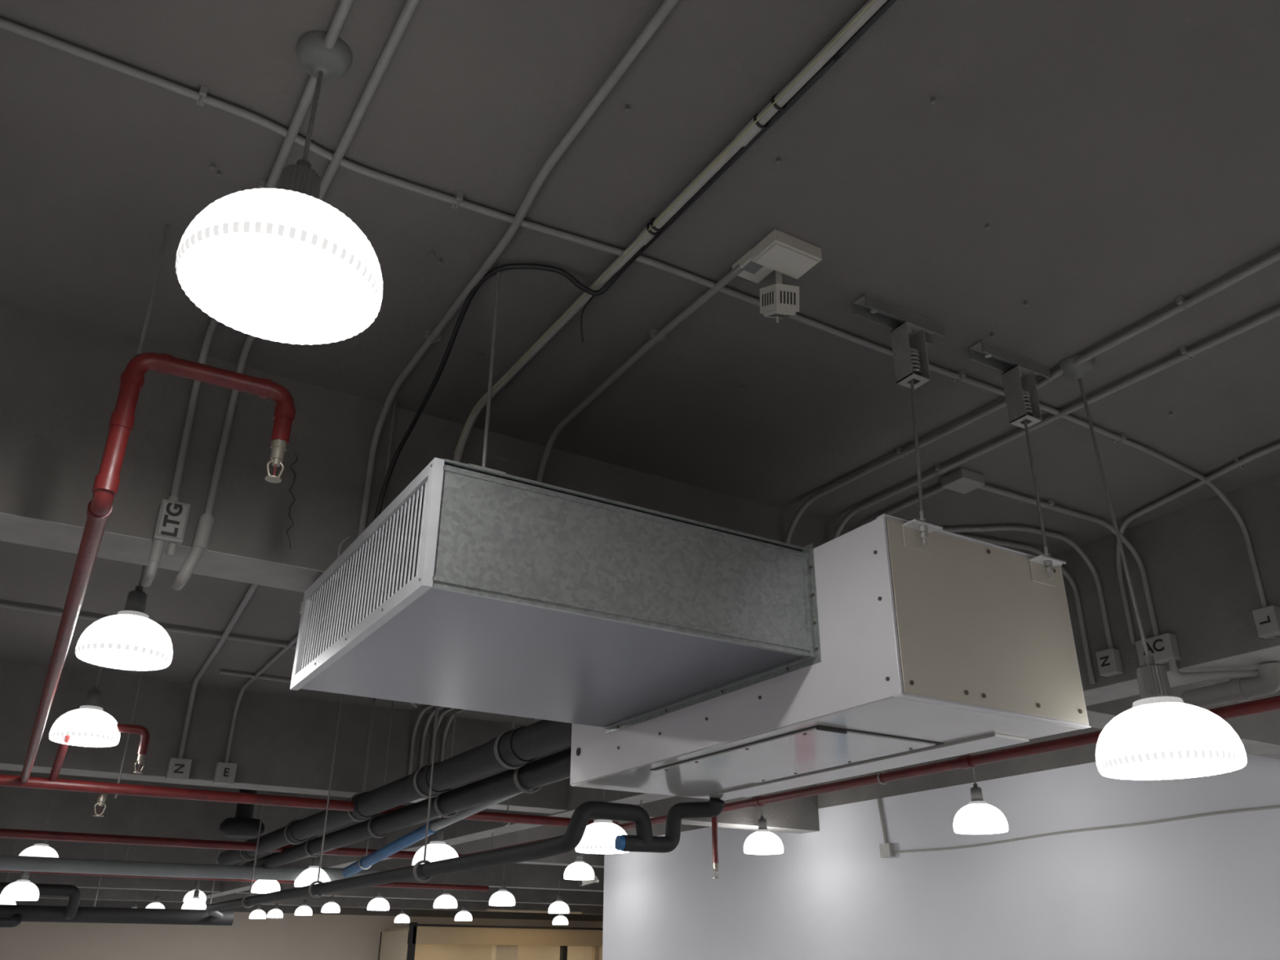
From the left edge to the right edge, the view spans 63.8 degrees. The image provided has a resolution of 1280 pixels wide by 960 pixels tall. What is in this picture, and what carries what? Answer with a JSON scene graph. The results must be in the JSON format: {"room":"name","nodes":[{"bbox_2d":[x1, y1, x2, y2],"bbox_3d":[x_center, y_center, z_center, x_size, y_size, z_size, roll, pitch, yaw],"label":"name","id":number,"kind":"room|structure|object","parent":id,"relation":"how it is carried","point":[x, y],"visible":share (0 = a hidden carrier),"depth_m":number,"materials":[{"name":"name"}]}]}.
{"room":"open-ceiling commercial space","nodes":[
{"label":"open-ceiling commercial space","id":0,"kind":"room"},
{"bbox_2d":[0,897,603,959],"bbox_3d":[-12.023,13.070,28.570,26.000,3.500,0.200,15,-29,-28],"label":"wall","id":1,"kind":"structure","parent":0,"point":[350,933],"depth_m":29.00,"materials":[{"name":"paint"}]},
{"bbox_2d":[0,0,1279,725],"bbox_3d":[-2.113,4.569,14.511,26.000,0.149,38.000,15,-29,-28],"label":"ceiling","id":2,"kind":"structure","parent":0,"point":[1120,159],"depth_m":2.91,"materials":[{"name":"grey paint"}]},
{"bbox_2d":[0,838,17,904],"bbox_3d":[-8.720,5.255,14.291,0.385,1.357,0.385,15,-29,-28],"label":"pendant lamp","id":3,"kind":"object","parent":2,"relation":"hanging from","point":[2,901],"visible":0.13,"depth_m":13.99,"materials":[{"name":"white plastic"}]},
{"bbox_2d":[0,839,39,900],"bbox_3d":[-6.975,4.112,11.837,0.385,1.337,0.385,15,-29,-28],"label":"pendant lamp","id":4,"kind":"object","parent":2,"relation":"hanging from","point":[22,889],"visible":0.91,"depth_m":11.50,"materials":[{"name":"white plastic"}]},
{"bbox_2d":[18,776,58,857],"bbox_3d":[-6.129,3.434,10.680,0.385,1.077,0.385,15,-29,-28],"label":"pendant lamp","id":5,"kind":"object","parent":2,"relation":"hanging from","point":[42,849],"visible":0.5,"depth_m":10.43,"materials":[{"name":"white plastic"}]},
{"bbox_2d":[48,666,119,746],"bbox_3d":[-3.404,1.279,6.449,0.388,0.712,0.388,15,-29,-28],"label":"pendant lamp","id":6,"kind":"object","parent":2,"relation":"hanging from","point":[88,725],"visible":0.97,"depth_m":6.25,"materials":[{"name":"white plastic"}]},
{"bbox_2d":[0,843,234,927],"bbox_3d":[-10.188,4.575,12.591,10.206,1.578,0.683,14,-28,-27],"label":"pipe","id":7,"kind":"object","parent":2,"relation":"attached to","point":[11,915],"visible":0.93,"depth_m":13.83,"materials":[{"name":"black plastic"}]},
{"bbox_2d":[75,564,173,671],"bbox_3d":[-2.278,0.469,4.689,0.388,0.717,0.388,15,-29,-28],"label":"pendant lamp","id":8,"kind":"object","parent":2,"relation":"hanging from","point":[128,639],"visible":0.94,"depth_m":4.52,"materials":[{"name":"white plastic"}]},
{"bbox_2d":[132,889,137,907],"bbox_3d":[-11.578,9.482,23.698,0.385,1.107,0.385,15,-29,-28],"label":"pendant lamp","id":9,"kind":"object","parent":2,"relation":"hanging from","point":[135,904],"visible":0.13,"depth_m":23.56,"materials":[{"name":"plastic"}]},
{"bbox_2d":[0,601,296,648],"bbox_3d":[-4.315,0.597,5.788,10.301,0.032,0.040,14,-28,-27],"label":"conduit","id":10,"kind":"object","parent":2,"relation":"attached to","point":[6,605],"visible":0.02,"depth_m":6.52,"materials":[{"name":"grey metal"}]},
{"bbox_2d":[145,890,164,908],"bbox_3d":[-9.868,8.299,21.136,0.385,1.107,0.385,15,-29,-28],"label":"pendant lamp","id":11,"kind":"object","parent":2,"relation":"hanging from","point":[156,904],"visible":0.62,"depth_m":20.88,"materials":[{"name":"white plastic"}]},
{"bbox_2d":[141,496,190,586],"bbox_3d":[-1.522,0.198,3.304,0.085,0.275,0.149,15,-29,-28],"label":"outlet box","id":12,"kind":"object","parent":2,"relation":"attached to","point":[172,515],"visible":1,"depth_m":3.26,"materials":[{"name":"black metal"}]},
{"bbox_2d":[164,757,191,781],"bbox_3d":[-3.420,2.146,7.624,0.150,0.150,0.088,15,-29,-28],"label":"outlet box","id":13,"kind":"object","parent":2,"relation":"attached to","point":[178,769],"visible":1,"depth_m":7.59,"materials":[{"name":"black"}]},
{"bbox_2d":[0,781,386,880],"bbox_3d":[-7.704,2.924,9.520,10.839,1.150,0.505,13,-28,-25],"label":"pipe","id":14,"kind":"object","parent":2,"relation":"hanging from","point":[14,863],"visible":0.82,"depth_m":10.70,"materials":[{"name":"plastic"}]},
{"bbox_2d":[181,880,206,909],"bbox_3d":[-7.401,6.593,17.311,0.385,1.217,0.385,15,-29,-28],"label":"pendant lamp","id":15,"kind":"object","parent":2,"relation":"hanging from","point":[195,902],"visible":0.75,"depth_m":16.99,"materials":[{"name":"white plastic"}]},
{"bbox_2d":[182,880,206,902],"bbox_3d":[-8.073,7.192,18.852,0.385,1.007,0.385,15,-29,-28],"label":"pendant lamp","id":16,"kind":"object","parent":2,"relation":"hanging from","point":[189,895],"visible":0.43,"depth_m":18.60,"materials":[{"name":"white plastic"}]},
{"bbox_2d":[177,583,258,758],"bbox_3d":[-2.334,0.989,5.973,0.100,0.566,4.606,14,-28,-26],"label":"conduit","id":17,"kind":"object","parent":2,"relation":"attached to","point":[253,587],"visible":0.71,"depth_m":7.16,"materials":[{"name":"grey metal"}]},
{"bbox_2d":[213,761,237,785],"bbox_3d":[-3.138,2.219,7.778,0.140,0.150,0.088,15,-29,-28],"label":"outlet box","id":18,"kind":"object","parent":2,"relation":"attached to","point":[224,772],"visible":1,"depth_m":7.75,"materials":[{"name":"black"}]},
{"bbox_2d":[218,788,264,838],"bbox_3d":[-3.732,2.934,9.806,0.400,0.880,0.400,15,-29,-28],"label":"pipe","id":19,"kind":"object","parent":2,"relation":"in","point":[242,825],"visible":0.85,"depth_m":9.55,"materials":[{"name":"black plastic"}]},
{"bbox_2d":[248,893,266,919],"bbox_3d":[-9.113,9.964,24.734,0.385,1.077,0.385,15,-29,-28],"label":"pendant lamp","id":20,"kind":"object","parent":2,"relation":"hanging from","point":[258,913],"visible":0.94,"depth_m":24.44,"materials":[{"name":"white plastic"}]},
{"bbox_2d":[224,635,297,762],"bbox_3d":[-1.963,1.086,6.172,0.028,0.562,4.599,15,-29,-28],"label":"conduit","id":21,"kind":"object","parent":2,"relation":"attached to","point":[293,641],"visible":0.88,"depth_m":7.83,"materials":[{"name":"grey metal"}]},
{"bbox_2d":[169,0,353,497],"bbox_3d":[0.623,-1.666,0.228,0.053,0.580,8.314,15,-29,-28],"label":"conduit","id":22,"kind":"object","parent":2,"relation":"attached to","point":[343,9],"visible":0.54,"depth_m":2.69,"materials":[{"name":"grey metal"}]},
{"bbox_2d":[251,852,279,893],"bbox_3d":[-5.242,5.286,14.629,0.385,1.087,0.385,15,-29,-28],"label":"pendant lamp","id":23,"kind":"object","parent":2,"relation":"hanging from","point":[260,886],"visible":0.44,"depth_m":14.30,"materials":[{"name":"white plastic"}]},
{"bbox_2d":[266,901,283,917],"bbox_3d":[-9.058,10.396,25.731,0.385,1.017,0.385,15,-29,-28],"label":"pendant lamp","id":24,"kind":"object","parent":2,"relation":"hanging from","point":[275,913],"visible":0.91,"depth_m":25.44,"materials":[{"name":"white plastic"}]},
{"bbox_2d":[175,31,382,344],"bbox_3d":[-0.733,-0.686,2.242,0.402,0.671,0.402,15,-29,-28],"label":"pendant lamp","id":25,"kind":"object","parent":2,"relation":"hanging from","point":[283,264],"visible":1,"depth_m":2.20,"materials":[{"name":"white"}]},
{"bbox_2d":[0,871,603,906],"bbox_3d":[-7.272,8.521,22.057,26.000,0.701,0.300,15,-29,-28],"label":"ceiling beam","id":26,"kind":"structure","parent":2,"relation":"attached to","point":[521,895],"depth_m":22.34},
{"bbox_2d":[0,769,604,867],"bbox_3d":[-1.986,4.865,14.137,26.000,0.701,0.300,15,-29,-28],"label":"ceiling beam","id":27,"kind":"structure","parent":2,"relation":"attached to","point":[20,808],"depth_m":11.98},
{"bbox_2d":[0,837,604,891],"bbox_3d":[-4.629,6.693,18.097,26.000,0.701,0.300,15,-29,-28],"label":"ceiling beam","id":28,"kind":"structure","parent":2,"relation":"attached to","point":[528,876],"depth_m":17.96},
{"bbox_2d":[294,896,312,915],"bbox_3d":[-7.572,9.316,23.357,0.385,1.047,0.385,15,-29,-28],"label":"pendant lamp","id":29,"kind":"object","parent":2,"relation":"hanging from","point":[304,909],"visible":0.94,"depth_m":23.07,"materials":[{"name":"white plastic"}]},
{"bbox_2d":[204,0,419,514],"bbox_3d":[0.726,-1.630,0.280,0.053,0.600,8.314,15,-29,-28],"label":"conduit","id":30,"kind":"object","parent":2,"relation":"attached to","point":[410,6],"visible":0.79,"depth_m":2.62,"materials":[{"name":"grey metal"}]},
{"bbox_2d":[170,513,214,590],"bbox_3d":[-1.446,0.232,3.331,0.082,0.244,0.106,15,-29,-28],"label":"fitting","id":31,"kind":"object","parent":30,"relation":"attached to","point":[206,521],"visible":1,"depth_m":3.30,"materials":[{"name":"grey metal"}]},
{"bbox_2d":[293,795,330,887],"bbox_3d":[-3.558,3.874,11.433,0.385,1.207,0.385,15,-29,-28],"label":"pendant lamp","id":32,"kind":"object","parent":2,"relation":"hanging from","point":[309,875],"visible":0.72,"depth_m":11.10,"materials":[{"name":"white plastic"}]},
{"bbox_2d":[219,670,417,707],"bbox_3d":[-2.366,1.593,7.898,1.640,0.028,0.269,21,-32,-37],"label":"conduit","id":33,"kind":"object","parent":2,"relation":"attached to","point":[221,672],"visible":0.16,"depth_m":7.61,"materials":[{"name":"grey metal"}]},
{"bbox_2d":[39,887,603,915],"bbox_3d":[-9.916,10.349,26.017,26.000,0.701,0.300,15,-29,-28],"label":"ceiling beam","id":34,"kind":"structure","parent":2,"relation":"attached to","point":[104,894],"depth_m":26.89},
{"bbox_2d":[320,892,340,912],"bbox_3d":[-6.496,8.605,21.815,0.385,1.047,0.385,15,-29,-28],"label":"pendant lamp","id":35,"kind":"object","parent":2,"relation":"hanging from","point":[330,907],"visible":0.92,"depth_m":21.53,"materials":[{"name":"white plastic"}]},
{"bbox_2d":[367,888,389,910],"bbox_3d":[-4.580,7.007,18.242,0.385,1.147,0.385,15,-29,-28],"label":"pendant lamp","id":36,"kind":"object","parent":2,"relation":"hanging from","point":[379,903],"visible":0.96,"depth_m":17.93,"materials":[{"name":"white plastic"}]},
{"bbox_2d":[217,697,572,865],"bbox_3d":[-2.430,2.362,8.430,0.308,0.990,9.498,15,-29,-28],"label":"insulated pipe","id":37,"kind":"object","parent":2,"relation":"hanging from","point":[512,748],"visible":0.79,"depth_m":6.43,"materials":[{"name":"black plastic"}]},
{"bbox_2d":[394,901,409,923],"bbox_3d":[-5.947,10.559,25.929,0.385,1.107,0.385,15,-29,-28],"label":"pendant lamp","id":38,"kind":"object","parent":2,"relation":"hanging from","point":[402,917],"visible":0.94,"depth_m":25.63,"materials":[{"name":"white plastic"}]},
{"bbox_2d":[242,700,571,868],"bbox_3d":[-2.242,2.466,8.508,0.228,1.110,9.499,14,-28,-27],"label":"insulated pipe","id":39,"kind":"object","parent":2,"relation":"hanging from","point":[554,767],"visible":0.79,"depth_m":6.76,"materials":[{"name":"black plastic"}]},
{"bbox_2d":[0,660,819,833],"bbox_3d":[0.652,3.040,10.185,26.000,0.701,0.300,15,-29,-28],"label":"ceiling beam","id":40,"kind":"structure","parent":2,"relation":"attached to","point":[284,744],"depth_m":8.05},
{"bbox_2d":[408,705,434,774],"bbox_3d":[-0.724,1.464,6.826,0.030,0.683,4.600,15,-29,-28],"label":"conduit","id":41,"kind":"object","parent":2,"relation":"attached to","point":[413,737],"visible":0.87,"depth_m":8.60,"materials":[{"name":"grey metal"}]},
{"bbox_2d":[418,706,444,768],"bbox_3d":[-0.647,1.484,6.868,0.030,0.683,4.600,15,-29,-28],"label":"conduit","id":42,"kind":"object","parent":2,"relation":"attached to","point":[423,741],"visible":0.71,"depth_m":8.65,"materials":[{"name":"grey metal"}]},
{"bbox_2d":[412,828,458,865],"bbox_3d":[-1.693,2.667,8.792,0.388,1.227,0.388,15,-29,-28],"label":"pendant lamp","id":43,"kind":"object","parent":2,"relation":"hanging from","point":[437,850],"visible":0.66,"depth_m":8.47,"materials":[{"name":"white plastic"}]},
{"bbox_2d":[342,717,532,877],"bbox_3d":[-1.226,1.986,7.281,0.122,1.264,5.207,15,-29,-28],"label":"drain pipe","id":44,"kind":"object","parent":2,"relation":"hanging from","point":[415,836],"visible":0.41,"depth_m":7.82,"materials":[{"name":"plastic"}]},
{"bbox_2d":[429,707,454,763],"bbox_3d":[-0.570,1.505,6.910,0.030,0.683,4.600,15,-29,-28],"label":"conduit","id":45,"kind":"object","parent":2,"relation":"attached to","point":[448,709],"visible":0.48,"depth_m":8.68,"materials":[{"name":"grey metal"}]},
{"bbox_2d":[433,873,457,908],"bbox_3d":[-3.142,6.380,16.852,0.385,1.167,0.385,15,-29,-28],"label":"pendant lamp","id":46,"kind":"object","parent":2,"relation":"hanging from","point":[446,900],"visible":0.88,"depth_m":16.52,"materials":[{"name":"white plastic"}]},
{"bbox_2d":[440,708,466,761],"bbox_3d":[-0.493,1.525,6.952,0.030,0.683,4.600,15,-29,-28],"label":"conduit","id":47,"kind":"object","parent":2,"relation":"attached to","point":[443,741],"visible":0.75,"depth_m":8.74,"materials":[{"name":"grey metal"}]},
{"bbox_2d":[454,890,472,920],"bbox_3d":[-3.874,9.148,22.813,0.385,1.157,0.385,15,-29,-28],"label":"pendant lamp","id":48,"kind":"object","parent":2,"relation":"hanging from","point":[463,915],"visible":0.95,"depth_m":22.49,"materials":[{"name":"white plastic"}]},
{"bbox_2d":[204,693,724,919],"bbox_3d":[-3.217,3.177,9.543,0.958,1.535,12.794,14,-28,-27],"label":"drain pipe","id":49,"kind":"object","parent":2,"relation":"hanging from","point":[644,841],"visible":0.99,"depth_m":4.56,"materials":[{"name":"black plastic"}]},
{"bbox_2d":[488,864,515,906],"bbox_3d":[-2.018,5.690,15.319,0.385,1.197,0.385,15,-29,-28],"label":"pendant lamp","id":50,"kind":"object","parent":2,"relation":"hanging from","point":[502,897],"visible":0.91,"depth_m":15.00,"materials":[{"name":"white plastic"}]},
{"bbox_2d":[357,0,679,537],"bbox_3d":[1.144,-1.479,0.491,0.075,0.690,8.317,14,-28,-28],"label":"conduit","id":51,"kind":"object","parent":2,"relation":"attached to","point":[667,6],"visible":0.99,"depth_m":2.86,"materials":[{"name":"grey metal"}]},
{"bbox_2d":[289,263,821,734],"bbox_3d":[-0.333,0.148,3.526,1.246,1.091,1.332,15,-29,-28],"label":"air duct","id":52,"kind":"object","parent":2,"relation":"hanging from","point":[481,588],"visible":0.99,"depth_m":2.97,"materials":[{"name":"metal"}]},
{"bbox_2d":[547,865,569,913],"bbox_3d":[-1.460,7.274,18.759,0.385,1.157,0.385,15,-29,-28],"label":"pendant lamp","id":53,"kind":"object","parent":2,"relation":"hanging from","point":[558,906],"visible":0.91,"depth_m":18.45,"materials":[{"name":"white plastic"}]},
{"bbox_2d":[552,913,568,924],"bbox_3d":[-1.912,10.154,24.945,0.385,1.157,0.385,15,-29,-28],"label":"pendant lamp","id":54,"kind":"object","parent":2,"relation":"hanging from","point":[560,919],"visible":0.82,"depth_m":24.63,"materials":[{"name":"white plastic"}]},
{"bbox_2d":[564,852,594,879],"bbox_3d":[-0.766,4.583,13.175,0.385,0.987,0.385,15,-29,-28],"label":"pendant lamp","id":55,"kind":"object","parent":2,"relation":"hanging from","point":[579,869],"visible":0.93,"depth_m":12.89,"materials":[{"name":"white plastic"}]},
{"bbox_2d":[574,789,629,853],"bbox_3d":[-0.259,2.054,7.469,0.388,1.217,0.388,15,-29,-28],"label":"pendant lamp","id":56,"kind":"object","parent":2,"relation":"hanging from","point":[599,837],"visible":0.77,"depth_m":7.12,"materials":[{"name":"white plastic"}]},
{"bbox_2d":[373,0,897,519],"bbox_3d":[1.333,-1.413,0.575,0.374,0.713,8.298,15,-29,-28],"label":"power cable","id":57,"kind":"object","parent":2,"relation":"hanging from","point":[888,3],"visible":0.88,"depth_m":3.07,"materials":[{"name":"black plastic"}]},
{"bbox_2d":[0,17,1275,638],"bbox_3d":[-1.796,-0.823,1.952,10.386,0.680,0.109,15,-29,-28],"label":"conduit","id":58,"kind":"object","parent":2,"relation":"attached to","point":[202,98],"visible":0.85,"depth_m":2.89,"materials":[{"name":"grey metal"}]},
{"bbox_2d":[536,264,742,482],"bbox_3d":[-0.069,-0.092,3.485,0.054,0.690,1.418,14,-28,-27],"label":"conduit","id":59,"kind":"object","parent":2,"relation":"attached to","point":[657,335],"visible":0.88,"depth_m":3.51,"materials":[{"name":"grey metal"}]},
{"bbox_2d":[0,224,1279,891],"bbox_3d":[-2.890,0.943,4.939,13.902,1.372,21.142,15,-29,-28],"label":"pipe","id":60,"kind":"object","parent":2,"relation":"hanging from","point":[106,482],"visible":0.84,"depth_m":5.56,"materials":[{"name":"red metal"}]},
{"bbox_2d":[0,301,1279,759],"bbox_3d":[3.301,1.208,6.216,26.000,0.701,0.262,15,-29,-28],"label":"ceiling beam","id":61,"kind":"structure","parent":2,"relation":"attached to","point":[60,377],"depth_m":3.50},
{"bbox_2d":[453,0,887,462],"bbox_3d":[1.451,-1.394,0.659,0.058,0.700,8.320,15,-29,-28],"label":"conduit","id":62,"kind":"object","parent":2,"relation":"attached to","point":[759,121],"visible":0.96,"depth_m":2.74,"materials":[{"name":"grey metal"}]},
{"bbox_2d":[209,97,1173,450],"bbox_3d":[0.460,-0.552,3.293,3.392,0.012,1.772,15,-29,-28],"label":"bolts","id":63,"kind":"object","parent":2,"relation":"attached to","point":[212,166],"depth_m":2.92,"materials":[{"name":"grey metal"}]},
{"bbox_2d":[186,473,1279,898],"bbox_3d":[-2.077,3.735,11.700,0.280,0.714,33.000,15,-29,-28],"label":"ceiling beam","id":64,"kind":"structure","parent":2,"relation":"attached to","point":[1195,558],"depth_m":4.70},
{"bbox_2d":[743,794,783,854],"bbox_3d":[1.203,3.183,10.178,0.385,0.957,0.385,15,-29,-28],"label":"pendant lamp","id":65,"kind":"object","parent":2,"relation":"hanging from","point":[762,842],"visible":0.96,"depth_m":9.91,"materials":[{"name":"white plastic"}]},
{"bbox_2d":[732,228,822,322],"bbox_3d":[0.406,-0.585,3.030,0.176,0.176,0.205,15,-29,-28],"label":"detector","id":66,"kind":"object","parent":2,"relation":"attached to","point":[780,251],"depth_m":3.03,"materials":[{"name":"white plastic"}]},
{"bbox_2d":[853,293,944,511],"bbox_3d":[0.836,-0.221,3.184,0.340,0.700,0.070,15,-29,-28],"label":"hanger","id":67,"kind":"object","parent":2,"relation":"hanging from","point":[910,332],"visible":1,"depth_m":3.27,"materials":[{"name":"metal"}]},
{"bbox_2d":[569,511,1091,800],"bbox_3d":[0.554,0.752,3.777,0.784,0.566,1.970,15,-29,-28],"label":"air conditioner","id":68,"kind":"object","parent":67,"relation":"hanging from","point":[936,643],"visible":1,"depth_m":3.12,"materials":[{"name":"white metal"}]},
{"bbox_2d":[869,484,946,522],"bbox_3d":[1.184,0.423,4.561,0.025,0.680,0.678,15,-29,-28],"label":"conduit","id":69,"kind":"object","parent":2,"relation":"attached to","point":[939,488],"visible":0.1,"depth_m":4.63,"materials":[{"name":"grey metal"}]},
{"bbox_2d":[940,467,985,493],"bbox_3d":[1.389,0.004,4.428,0.140,0.050,0.120,15,-29,-28],"label":"junction box","id":70,"kind":"object","parent":2,"relation":"attached to","point":[963,481],"depth_m":4.40,"materials":[{"name":"grey metal"}]},
{"bbox_2d":[953,752,1008,834],"bbox_3d":[2.505,2.107,7.757,0.385,1.037,0.385,15,-29,-28],"label":"pendant lamp","id":71,"kind":"object","parent":2,"relation":"hanging from","point":[977,817],"visible":0.93,"depth_m":7.48,"materials":[{"name":"white plastic"}]},
{"bbox_2d":[968,339,1051,546],"bbox_3d":[1.279,-0.107,3.421,0.340,0.700,0.070,15,-29,-28],"label":"hanger","id":72,"kind":"object","parent":2,"relation":"hanging from","point":[1020,380],"visible":1,"depth_m":3.51,"materials":[{"name":"metal"}]},
{"bbox_2d":[954,532,1095,684],"bbox_3d":[1.803,0.610,4.954,0.802,0.680,0.039,9,-26,-18],"label":"conduit","id":73,"kind":"object","parent":2,"relation":"attached to","point":[1086,651],"visible":0.71,"depth_m":5.06,"materials":[{"name":"grey metal"}]},
{"bbox_2d":[940,525,1113,648],"bbox_3d":[1.759,0.496,4.864,1.016,0.550,0.165,4,-25,-8],"label":"conduit","id":74,"kind":"object","parent":2,"relation":"attached to","point":[992,528],"visible":0.92,"depth_m":4.94,"materials":[{"name":"grey metal"}]},
{"bbox_2d":[784,249,1279,543],"bbox_3d":[2.834,-1.037,1.416,0.073,0.690,8.318,15,-29,-28],"label":"conduit","id":75,"kind":"object","parent":2,"relation":"attached to","point":[1183,304],"visible":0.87,"depth_m":3.54,"materials":[{"name":"grey metal"}]},
{"bbox_2d":[831,306,1279,539],"bbox_3d":[3.064,-0.977,1.541,0.090,0.690,8.318,15,-29,-28],"label":"conduit","id":76,"kind":"object","parent":2,"relation":"attached to","point":[1186,353],"visible":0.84,"depth_m":3.81,"materials":[{"name":"grey metal"}]},
{"bbox_2d":[977,484,1159,636],"bbox_3d":[1.893,0.362,4.585,1.088,0.560,0.055,14,-28,-27],"label":"conduit","id":77,"kind":"object","parent":2,"relation":"attached to","point":[1049,504],"visible":0.9,"depth_m":4.74,"materials":[{"name":"grey metal"}]},
{"bbox_2d":[1095,648,1123,676],"bbox_3d":[2.215,0.862,4.854,0.058,0.115,0.090,15,-29,-28],"label":"outlet box","id":78,"kind":"object","parent":2,"relation":"attached to","point":[1108,660],"visible":1,"depth_m":4.83,"materials":[{"name":"black"}]},
{"bbox_2d":[1057,354,1247,780],"bbox_3d":[1.563,0.222,3.311,0.399,1.386,0.399,15,-29,-28],"label":"pendant lamp","id":79,"kind":"object","parent":2,"relation":"hanging from","point":[1162,736],"visible":0.99,"depth_m":3.00,"materials":[{"name":"white"}]},
{"bbox_2d":[1134,633,1181,666],"bbox_3d":[2.345,0.772,4.660,0.058,0.115,0.170,15,-29,-28],"label":"outlet box","id":80,"kind":"object","parent":2,"relation":"attached to","point":[1163,647],"visible":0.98,"depth_m":4.62,"materials":[{"name":"black"}]},
{"bbox_2d":[1115,441,1279,645],"bbox_3d":[4.050,-0.925,1.792,0.281,0.560,7.719,13,-28,-26],"label":"conduit","id":81,"kind":"object","parent":2,"relation":"attached to","point":[1238,462],"visible":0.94,"depth_m":4.64,"materials":[{"name":"grey metal"}]},
{"bbox_2d":[1168,658,1258,679],"bbox_3d":[2.692,0.528,4.688,0.664,0.766,0.092,1,-25,-1],"label":"conduit","id":82,"kind":"object","parent":2,"relation":"attached to","point":[1174,669],"visible":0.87,"depth_m":4.52,"materials":[{"name":"grey metal"}]},
{"bbox_2d":[1180,662,1279,707],"bbox_3d":[2.648,0.930,4.593,0.104,0.130,0.445,15,-29,-28],"label":"pipe","id":83,"kind":"object","parent":2,"relation":"attached to","point":[1268,680],"visible":0.96,"depth_m":4.53,"materials":[{"name":"grey metal"}]},
{"bbox_2d":[1252,605,1279,639],"bbox_3d":[2.609,0.589,4.264,0.058,0.115,0.090,15,-29,-28],"label":"outlet box","id":84,"kind":"object","parent":2,"relation":"attached to","point":[1267,620],"visible":1,"depth_m":4.25,"materials":[{"name":"black metal"}]},
{"bbox_2d":[602,727,1279,959],"bbox_3d":[4.256,2.952,6.630,0.200,3.500,18.000,15,-29,-28],"label":"wall","id":85,"kind":"structure","parent":0,"point":[1207,887],"depth_m":8.65,"materials":[{"name":"white paint"}]},
{"bbox_2d":[578,875,599,885],"bbox_3d":[-0.684,5.412,13.895,0.279,0.148,0.202,15,-29,-28],"label":"security camera","id":86,"kind":"object","parent":85,"relation":"attached to","point":[582,882],"visible":0.87,"depth_m":13.86,"materials":[{"name":"beige plastic"}]},
{"bbox_2d":[876,798,1279,857],"bbox_3d":[3.992,2.129,7.231,0.063,0.537,6.618,15,-29,-28],"label":"conduit","id":87,"kind":"object","parent":85,"relation":"attached to","point":[886,850],"visible":1,"depth_m":8.35,"materials":[{"name":"grey metal"}]},
{"bbox_3d":[-2.135,7.855,12.979,26.000,0.100,38.000,15,-29,-28],"label":"floor","id":88,"kind":"structure","parent":0,"visible":0},
{"bbox_2d":[377,922,603,959],"bbox_3d":[-3.756,14.820,31.026,7.780,2.500,2.900,15,-29,-28],"label":"shop","id":89,"kind":"object","parent":88,"relation":"on","point":[416,941],"visible":0.76,"depth_m":30.41,"materials":[{"name":"beige"}]}
]}

